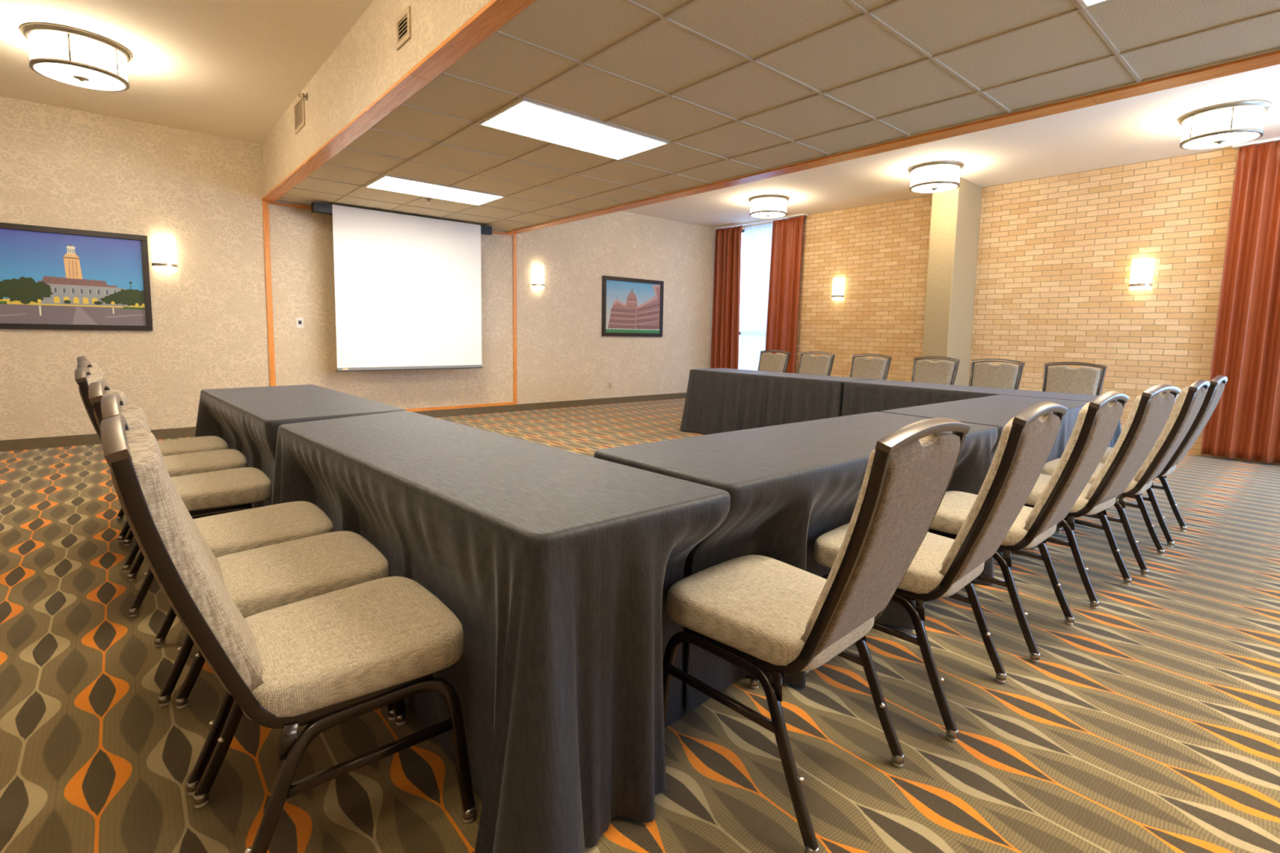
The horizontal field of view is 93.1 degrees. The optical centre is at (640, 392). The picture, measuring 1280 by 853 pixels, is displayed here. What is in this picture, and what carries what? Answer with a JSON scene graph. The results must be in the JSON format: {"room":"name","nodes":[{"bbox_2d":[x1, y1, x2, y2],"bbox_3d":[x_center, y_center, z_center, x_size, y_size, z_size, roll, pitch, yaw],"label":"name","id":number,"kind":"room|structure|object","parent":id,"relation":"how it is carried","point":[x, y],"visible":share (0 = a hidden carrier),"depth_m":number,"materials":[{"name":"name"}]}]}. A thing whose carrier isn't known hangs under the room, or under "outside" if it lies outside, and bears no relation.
{"room":"conference room","nodes":[
{"label":"conference room","id":0,"kind":"room"},
{"bbox_2d":[0,95,716,440],"bbox_3d":[-3.187,-1.263,7.963,12.030,3.245,0.200,-4,7,-40],"label":"wall","id":1,"kind":"structure","parent":0,"point":[60,166],"depth_m":6.74,"materials":[{"name":"paint"}]},
{"bbox_2d":[0,222,152,330],"bbox_3d":[-5.545,-1.088,5.792,1.335,0.962,0.034,-4,7,-40],"label":"framed picture","id":2,"kind":"object","parent":1,"relation":"attached to","point":[51,277],"visible":1,"depth_m":5.85,"materials":[{"name":"black wood"}]},
{"bbox_2d":[151,235,177,271],"bbox_3d":[-4.910,-1.439,6.251,0.216,0.340,0.109,-4,7,-40],"label":"wall sconce","id":3,"kind":"object","parent":1,"relation":"attached to","point":[163,247],"visible":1,"depth_m":6.21,"materials":[{"name":"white glass"}]},
{"bbox_2d":[262,200,275,386],"bbox_3d":[-4.247,-0.916,6.944,0.055,2.508,0.018,-4,7,-40],"label":"trim","id":4,"kind":"structure","parent":1,"relation":"attached to","point":[265,203],"depth_m":6.91,"materials":[{"name":"brown wood"}]},
{"bbox_2d":[296,317,303,328],"bbox_3d":[-4.021,-0.829,7.154,0.075,0.120,0.012,-4,7,-40],"label":"switch","id":5,"kind":"object","parent":1,"relation":"attached to","point":[300,321],"visible":1,"depth_m":7.15,"materials":[{"name":"white plastic"}]},
{"bbox_2d":[0,392,686,451],"bbox_3d":[-3.071,0.304,8.103,11.830,0.105,0.012,-4,7,-40],"label":"baseboard","id":6,"kind":"structure","parent":1,"relation":"attached to","point":[84,439],"depth_m":8.35,"materials":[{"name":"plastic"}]},
{"bbox_2d":[268,200,513,235],"bbox_3d":[-3.032,-2.228,7.842,3.086,0.030,0.018,-4,7,-40],"label":"trim","id":7,"kind":"structure","parent":1,"relation":"attached to","point":[269,202],"depth_m":7.03,"materials":[{"name":"brown wood"}]},
{"bbox_2d":[404,401,513,411],"bbox_3d":[-3.078,0.233,8.085,3.086,0.040,0.018,-4,7,-40],"label":"trim","id":8,"kind":"structure","parent":1,"relation":"attached to","point":[511,402],"depth_m":8.52,"materials":[{"name":"brown wood"}]},
{"bbox_2d":[459,390,464,399],"bbox_3d":[-2.521,0.026,8.547,0.075,0.120,0.011,-4,7,-40],"label":"wall outlet","id":9,"kind":"object","parent":1,"relation":"attached to","point":[461,392],"visible":1,"depth_m":8.55,"materials":[{"name":"beige plastic"}]},
{"bbox_2d":[512,233,516,404],"bbox_3d":[-1.864,-1.074,8.983,0.053,2.508,0.018,-4,7,-40],"label":"trim","id":10,"kind":"structure","parent":1,"relation":"attached to","point":[514,237],"depth_m":8.96,"materials":[{"name":"brown wood"}]},
{"bbox_2d":[531,265,545,288],"bbox_3d":[-1.527,-1.747,9.136,0.216,0.340,0.109,-4,7,-40],"label":"wall sconce","id":11,"kind":"object","parent":1,"relation":"attached to","point":[538,271],"visible":1,"depth_m":9.09,"materials":[{"name":"white glass"}]},
{"bbox_2d":[608,382,611,388],"bbox_3d":[-0.519,-0.126,10.254,0.070,0.110,0.017,-4,7,-40],"label":"cable jack","id":12,"kind":"object","parent":1,"relation":"attached to","point":[609,383],"visible":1,"depth_m":10.25,"materials":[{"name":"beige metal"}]},
{"bbox_2d":[601,275,663,337],"bbox_3d":[-0.118,-1.468,10.433,1.345,0.990,0.034,-4,7,-40],"label":"framed picture","id":13,"kind":"object","parent":1,"relation":"attached to","point":[632,307],"visible":1,"depth_m":10.40,"materials":[{"name":"black wood"}]},
{"bbox_2d":[665,380,668,387],"bbox_3d":[0.488,-0.165,11.122,0.075,0.125,0.011,-4,7,-40],"label":"wall outlet","id":14,"kind":"object","parent":1,"relation":"attached to","point":[667,381],"visible":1,"depth_m":11.11,"materials":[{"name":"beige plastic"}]},
{"bbox_2d":[259,0,490,197],"bbox_3d":[0.576,-2.078,3.632,3.191,0.590,11.090,-4,7,-40],"label":"wall","id":15,"kind":"structure","parent":0,"point":[366,62],"depth_m":4.03,"materials":[{"name":"paint"}]},
{"bbox_2d":[293,93,305,134],"bbox_3d":[-2.984,-2.435,5.299,0.012,0.260,0.360,-4,7,-40],"label":"air vent","id":16,"kind":"object","parent":15,"relation":"in","point":[299,105],"visible":0.88,"depth_m":5.30,"materials":[{"name":"beige metal"}]},
{"bbox_2d":[297,92,307,100],"bbox_3d":[-2.826,-2.485,5.072,0.062,0.064,0.064,-4,7,-40],"label":"sprinkler","id":17,"kind":"object","parent":15,"relation":"attached to","point":[305,95],"visible":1,"depth_m":5.07,"materials":[{"name":"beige metal"}]},
{"bbox_2d":[262,0,535,201],"bbox_3d":[-0.597,-1.696,2.665,0.125,0.022,11.088,-4,7,-40],"label":"trim","id":18,"kind":"structure","parent":15,"relation":"attached to","point":[495,14],"depth_m":3.42,"materials":[{"name":"brown wood"}]},
{"bbox_2d":[395,5,411,50],"bbox_3d":[-1.331,-2.042,3.397,0.012,0.165,0.210,-4,7,-40],"label":"air vent","id":19,"kind":"object","parent":15,"relation":"in","point":[403,24],"visible":1,"depth_m":3.39,"materials":[{"name":"beige metal"}]},
{"bbox_2d":[506,50,1279,234],"bbox_3d":[1.722,-1.849,4.648,0.164,0.022,11.088,-4,7,-40],"label":"trim","id":20,"kind":"structure","parent":15,"relation":"attached to","point":[1271,59],"depth_m":3.98,"materials":[{"name":"brown wood"}]},
{"bbox_2d":[0,398,1279,852],"bbox_3d":[0.532,0.886,3.936,12.230,0.100,11.490,-4,7,-40],"label":"floor","id":21,"kind":"structure","parent":0,"point":[1148,722],"depth_m":1.89,"materials":[{"name":"carpet"}]},
{"bbox_2d":[76,355,228,542],"bbox_3d":[-2.883,0.288,3.628,0.666,1.025,0.515,-4,8,-41],"label":"banquet chair","id":22,"kind":"object","parent":21,"relation":"on","point":[206,443],"visible":0.12,"depth_m":3.62,"materials":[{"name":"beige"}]},
{"bbox_2d":[76,360,247,572],"bbox_3d":[-2.499,0.335,3.222,0.666,1.025,0.515,-4,7,-39],"label":"banquet chair","id":23,"kind":"object","parent":21,"relation":"on","point":[181,464],"visible":0.16,"depth_m":3.19,"materials":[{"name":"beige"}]},
{"bbox_2d":[74,366,271,617],"bbox_3d":[-2.093,0.388,2.772,0.666,1.025,0.515,-4,7,-40],"label":"banquet chair","id":24,"kind":"object","parent":21,"relation":"on","point":[207,494],"visible":0.4,"depth_m":2.71,"materials":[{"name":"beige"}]},
{"bbox_2d":[88,380,333,706],"bbox_3d":[-1.504,0.456,2.189,0.666,1.025,0.515,-4,7,-39],"label":"banquet chair","id":25,"kind":"object","parent":21,"relation":"on","point":[233,532],"visible":0.3,"depth_m":2.15,"materials":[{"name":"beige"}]},
{"bbox_2d":[100,392,395,795],"bbox_3d":[-1.147,0.499,1.828,0.666,1.025,0.515,-4,7,-40],"label":"banquet chair","id":26,"kind":"object","parent":21,"relation":"on","point":[257,580],"visible":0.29,"depth_m":1.78,"materials":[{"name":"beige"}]},
{"bbox_2d":[100,414,475,852],"bbox_3d":[-0.801,0.544,1.438,0.666,1.025,0.515,-4,7,-40],"label":"banquet chair","id":27,"kind":"object","parent":21,"relation":"on","point":[323,662],"visible":1,"depth_m":1.30,"materials":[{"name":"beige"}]},
{"bbox_2d":[757,349,791,372],"bbox_3d":[1.496,-0.033,7.693,0.666,1.025,0.515,-4,7,-40],"label":"banquet chair","id":28,"kind":"object","parent":21,"relation":"on","point":[768,362],"visible":0.28,"depth_m":7.77,"materials":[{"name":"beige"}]},
{"bbox_2d":[798,351,835,375],"bbox_3d":[1.908,0.022,7.215,0.666,1.025,0.515,-4,8,-41],"label":"banquet chair","id":29,"kind":"object","parent":21,"relation":"on","point":[810,364],"visible":0.27,"depth_m":7.30,"materials":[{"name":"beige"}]},
{"bbox_2d":[662,417,971,852],"bbox_3d":[0.437,0.545,1.660,0.514,1.025,0.666,-4,8,-43],"label":"banquet chair","id":30,"kind":"object","parent":21,"relation":"on","point":[760,615],"visible":0.99,"depth_m":1.49,"materials":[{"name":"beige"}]},
{"bbox_2d":[849,353,892,379],"bbox_3d":[2.362,0.082,6.690,0.666,1.025,0.515,-4,7,-40],"label":"banquet chair","id":31,"kind":"object","parent":21,"relation":"on","point":[862,366],"visible":0.34,"depth_m":6.78,"materials":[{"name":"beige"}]},
{"bbox_2d":[911,355,959,385],"bbox_3d":[2.826,0.144,6.152,0.666,1.025,0.515,-4,7,-39],"label":"banquet chair","id":32,"kind":"object","parent":21,"relation":"on","point":[942,371],"visible":0.26,"depth_m":6.24,"materials":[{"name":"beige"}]},
{"bbox_2d":[805,401,1067,742],"bbox_3d":[0.984,0.512,2.090,0.515,1.025,0.666,-4,8,-43],"label":"banquet chair","id":33,"kind":"object","parent":21,"relation":"on","point":[941,566],"visible":0.8,"depth_m":1.87,"materials":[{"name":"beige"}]},
{"bbox_2d":[968,358,1024,389],"bbox_3d":[3.205,0.195,5.713,0.666,1.025,0.515,-4,7,-40],"label":"banquet chair","id":34,"kind":"object","parent":21,"relation":"on","point":[1003,375],"visible":0.24,"depth_m":5.81,"materials":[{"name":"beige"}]},
{"bbox_2d":[928,391,1128,662],"bbox_3d":[1.542,0.478,2.546,0.515,1.025,0.666,-4,8,-41],"label":"banquet chair","id":35,"kind":"object","parent":21,"relation":"on","point":[1096,423],"visible":0.8,"depth_m":2.33,"materials":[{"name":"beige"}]},
{"bbox_2d":[1042,361,1106,395],"bbox_3d":[3.615,0.249,5.238,0.666,1.025,0.515,-4,7,-40],"label":"banquet chair","id":36,"kind":"object","parent":21,"relation":"on","point":[1086,380],"visible":0.29,"depth_m":5.33,"materials":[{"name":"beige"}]},
{"bbox_2d":[1021,383,1181,608],"bbox_3d":[2.144,0.443,3.011,0.515,1.025,0.666,-3,7,-37],"label":"banquet chair","id":37,"kind":"object","parent":21,"relation":"on","point":[1150,411],"visible":0.74,"depth_m":2.78,"materials":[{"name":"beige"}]},
{"bbox_2d":[1031,378,1209,576],"bbox_3d":[2.674,0.413,3.409,0.515,1.025,0.666,-4,8,-41],"label":"banquet chair","id":38,"kind":"object","parent":21,"relation":"on","point":[1191,397],"visible":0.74,"depth_m":3.17,"materials":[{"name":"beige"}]},
{"bbox_2d":[1099,374,1227,547],"bbox_3d":[3.208,0.378,3.863,0.515,1.025,0.666,-4,8,-41],"label":"banquet chair","id":39,"kind":"object","parent":21,"relation":"on","point":[1215,391],"visible":0.48,"depth_m":3.62,"materials":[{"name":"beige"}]},
{"bbox_2d":[0,0,1279,227],"bbox_3d":[0.595,-2.471,3.603,12.230,0.200,11.490,-4,7,-40],"label":"ceiling","id":40,"kind":"structure","parent":0,"point":[228,68],"depth_m":5.33,"materials":[{"name":"paint"}]},
{"bbox_2d":[19,22,133,92],"bbox_3d":[-4.078,-2.404,4.411,0.600,0.265,0.600,-4,7,-40],"label":"ceiling light","id":41,"kind":"object","parent":40,"relation":"attached to","point":[66,55],"visible":1,"depth_m":4.26,"materials":[{"name":"white glass"}]},
{"bbox_2d":[714,213,808,229],"bbox_3d":[2.095,-3.041,10.793,0.120,0.026,2.000,-4,7,-40],"label":"track","id":42,"kind":"object","parent":40,"relation":"attached to","point":[803,214],"visible":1,"depth_m":10.69,"materials":[{"name":"white metal"}]},
{"bbox_2d":[710,225,742,368],"bbox_3d":[1.622,-1.504,11.422,0.140,3.161,0.705,-4,7,-40],"label":"curtain","id":43,"kind":"object","parent":42,"relation":"hanging from","point":[725,339],"visible":0.86,"depth_m":11.40,"materials":[{"name":"red fabric"}]},
{"bbox_2d":[739,222,773,370],"bbox_3d":[2.102,-1.451,10.987,0.044,3.120,0.727,-4,7,-40],"label":"window","id":44,"kind":"structure","parent":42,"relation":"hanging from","point":[757,238],"depth_m":11.01,"materials":[{"name":"white glass"}]},
{"bbox_2d":[764,215,804,373],"bbox_3d":[2.445,-1.394,10.467,0.120,3.161,0.732,-4,7,-40],"label":"curtain","id":45,"kind":"object","parent":42,"relation":"hanging from","point":[787,233],"visible":0.78,"depth_m":10.40,"materials":[{"name":"fabric"}]},
{"bbox_2d":[748,194,789,218],"bbox_3d":[1.898,-2.748,9.013,0.600,0.265,0.600,-4,7,-40],"label":"ceiling light","id":46,"kind":"object","parent":40,"relation":"attached to","point":[765,206],"visible":1,"depth_m":8.81,"materials":[{"name":"white glass"}]},
{"bbox_2d":[907,160,964,193],"bbox_3d":[3.492,-2.539,7.204,0.600,0.265,0.600,-4,7,-40],"label":"ceiling light","id":47,"kind":"object","parent":40,"relation":"attached to","point":[935,176],"visible":1,"depth_m":7.02,"materials":[{"name":"white glass"}]},
{"bbox_2d":[1177,100,1271,150],"bbox_3d":[5.107,-2.324,5.334,0.600,0.265,0.600,-4,7,-40],"label":"ceiling light","id":48,"kind":"object","parent":40,"relation":"attached to","point":[1236,122],"visible":1,"depth_m":5.18,"materials":[{"name":"white glass"}]},
{"bbox_2d":[1232,137,1279,149],"bbox_3d":[7.101,-2.374,4.994,0.120,0.026,3.200,-4,7,-40],"label":"track","id":49,"kind":"object","parent":40,"relation":"attached to","point":[1275,140],"visible":0.8,"depth_m":6.04,"materials":[{"name":"white metal"}]},
{"bbox_2d":[1200,141,1279,462],"bbox_3d":[6.356,-0.874,5.932,0.164,3.166,1.052,-4,7,-40],"label":"curtain","id":50,"kind":"object","parent":49,"relation":"hanging from","point":[1244,424],"visible":0.94,"depth_m":6.14,"materials":[{"name":"fabric"}]},
{"bbox_2d":[277,0,1279,231],"bbox_3d":[0.555,-1.787,3.648,2.920,0.008,11.090,-4,7,-40],"label":"ceiling tiles","id":51,"kind":"structure","parent":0,"point":[665,57],"depth_m":3.38,"materials":[{"name":"beige tile"}]},
{"bbox_2d":[364,175,505,205],"bbox_3d":[-2.116,-2.086,6.285,1.240,0.012,0.616,-4,7,-40],"label":"recessed light","id":52,"kind":"object","parent":51,"relation":"attached to","point":[387,183],"visible":1,"depth_m":6.25,"materials":[{"name":"white plastic"}]},
{"bbox_2d":[477,98,669,159],"bbox_3d":[-0.455,-1.864,4.360,1.240,0.012,0.616,-4,7,-40],"label":"recessed light","id":53,"kind":"object","parent":51,"relation":"attached to","point":[524,117],"visible":1,"depth_m":4.30,"materials":[{"name":"white plastic"}]},
{"bbox_2d":[276,0,1279,231],"bbox_3d":[0.555,-1.780,3.649,2.920,0.009,11.090,-4,7,-40],"label":"grid","id":54,"kind":"object","parent":51,"relation":"attached to","point":[864,12],"visible":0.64,"depth_m":3.59,"materials":[{"name":"beige metal"}]},
{"bbox_2d":[311,201,492,371],"bbox_3d":[-2.899,-1.256,7.662,2.195,1.922,0.132,-4,7,-40],"label":"projection screen","id":55,"kind":"object","parent":54,"relation":"hanging from","point":[408,290],"visible":1,"depth_m":7.56,"materials":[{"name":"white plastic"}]},
{"bbox_2d":[1076,0,1110,8],"bbox_3d":[1.621,-1.587,1.954,1.240,0.012,0.616,-4,7,-40],"label":"recessed light","id":56,"kind":"object","parent":51,"relation":"attached to","point":[1084,3],"visible":1,"depth_m":2.54,"materials":[{"name":"white plastic"}]},
{"bbox_2d":[921,177,982,386],"bbox_3d":[4.133,-1.131,8.111,0.739,3.222,0.330,-4,7,-40],"label":"pillar","id":57,"kind":"structure","parent":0,"point":[955,218],"depth_m":7.87,"materials":[{"name":"paint"}]},
{"bbox_2d":[742,147,1279,465],"bbox_3d":[5.128,-1.079,7.677,0.200,3.245,11.490,-4,7,-40],"label":"wall","id":58,"kind":"structure","parent":0,"point":[1055,255],"depth_m":7.45,"materials":[{"name":"beige brick"}]},
{"bbox_2d":[831,277,844,299],"bbox_3d":[3.146,-1.667,9.710,0.109,0.340,0.216,-4,7,-40],"label":"wall sconce","id":59,"kind":"object","parent":58,"relation":"attached to","point":[837,293],"visible":1,"depth_m":9.66,"materials":[{"name":"white glass"}]},
{"bbox_2d":[1128,257,1154,290],"bbox_3d":[5.632,-1.335,6.829,0.109,0.340,0.216,-4,7,-40],"label":"wall sconce","id":60,"kind":"object","parent":58,"relation":"attached to","point":[1142,269],"visible":1,"depth_m":6.79,"materials":[{"name":"white glass"}]},
{"bbox_3d":[-2.132,0.420,3.735,0.748,0.768,1.881,-4,7,-40],"label":"folding table","id":61,"kind":"object","parent":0,"visible":0},
{"bbox_2d":[194,384,405,507],"bbox_3d":[-2.184,0.411,3.743,0.952,0.767,2.023,-4,7,-40],"label":"tablecloth","id":62,"kind":"object","parent":61,"relation":"on","point":[241,417],"visible":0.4,"depth_m":3.41,"materials":[{"name":"black fabric"}]},
{"bbox_3d":[-0.749,0.587,2.304,0.747,0.768,2.168,-4,7,-40],"label":"folding table","id":63,"kind":"object","parent":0,"visible":0},
{"bbox_2d":[271,410,730,852],"bbox_3d":[-0.732,0.588,2.231,0.784,0.767,2.367,-4,8,-43],"label":"tablecloth","id":64,"kind":"object","parent":63,"relation":"on","point":[557,568],"visible":0.85,"depth_m":1.49,"materials":[{"name":"black fabric"}]},
{"bbox_3d":[0.819,0.577,2.701,2.053,0.768,0.668,-4,7,-40],"label":"folding table","id":65,"kind":"object","parent":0,"visible":0},
{"bbox_2d":[593,411,997,715],"bbox_3d":[0.809,0.570,2.705,2.100,0.767,0.859,-4,7,-40],"label":"tablecloth","id":66,"kind":"object","parent":65,"relation":"on","point":[788,486],"visible":0.46,"depth_m":2.11,"materials":[{"name":"black fabric"}]},
{"bbox_3d":[2.330,0.478,3.988,1.939,0.768,0.658,-4,7,-40],"label":"folding table","id":67,"kind":"object","parent":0,"visible":0},
{"bbox_2d":[880,395,1088,553],"bbox_3d":[2.308,0.468,4.018,1.986,0.767,0.769,-4,7,-40],"label":"tablecloth","id":68,"kind":"object","parent":67,"relation":"on","point":[996,411],"visible":0.17,"depth_m":3.83,"materials":[{"name":"black fabric"}]},
{"bbox_3d":[2.880,0.349,5.390,0.641,0.768,2.026,-4,7,-40],"label":"folding table","id":69,"kind":"object","parent":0,"visible":0},
{"bbox_2d":[840,379,1121,448],"bbox_3d":[2.914,0.346,5.360,0.874,0.767,2.173,-4,7,-40],"label":"tablecloth","id":70,"kind":"object","parent":69,"relation":"on","point":[860,397],"visible":0.24,"depth_m":5.46,"materials":[{"name":"black fabric"}]},
{"bbox_3d":[1.513,0.169,6.954,0.636,0.768,2.066,-4,7,-40],"label":"folding table","id":71,"kind":"object","parent":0,"visible":0},
{"bbox_2d":[680,368,872,435],"bbox_3d":[1.484,0.158,6.986,0.837,0.767,2.236,-4,7,-40],"label":"tablecloth","id":72,"kind":"object","parent":71,"relation":"on","point":[717,400],"visible":0.72,"depth_m":6.76,"materials":[{"name":"black fabric"}]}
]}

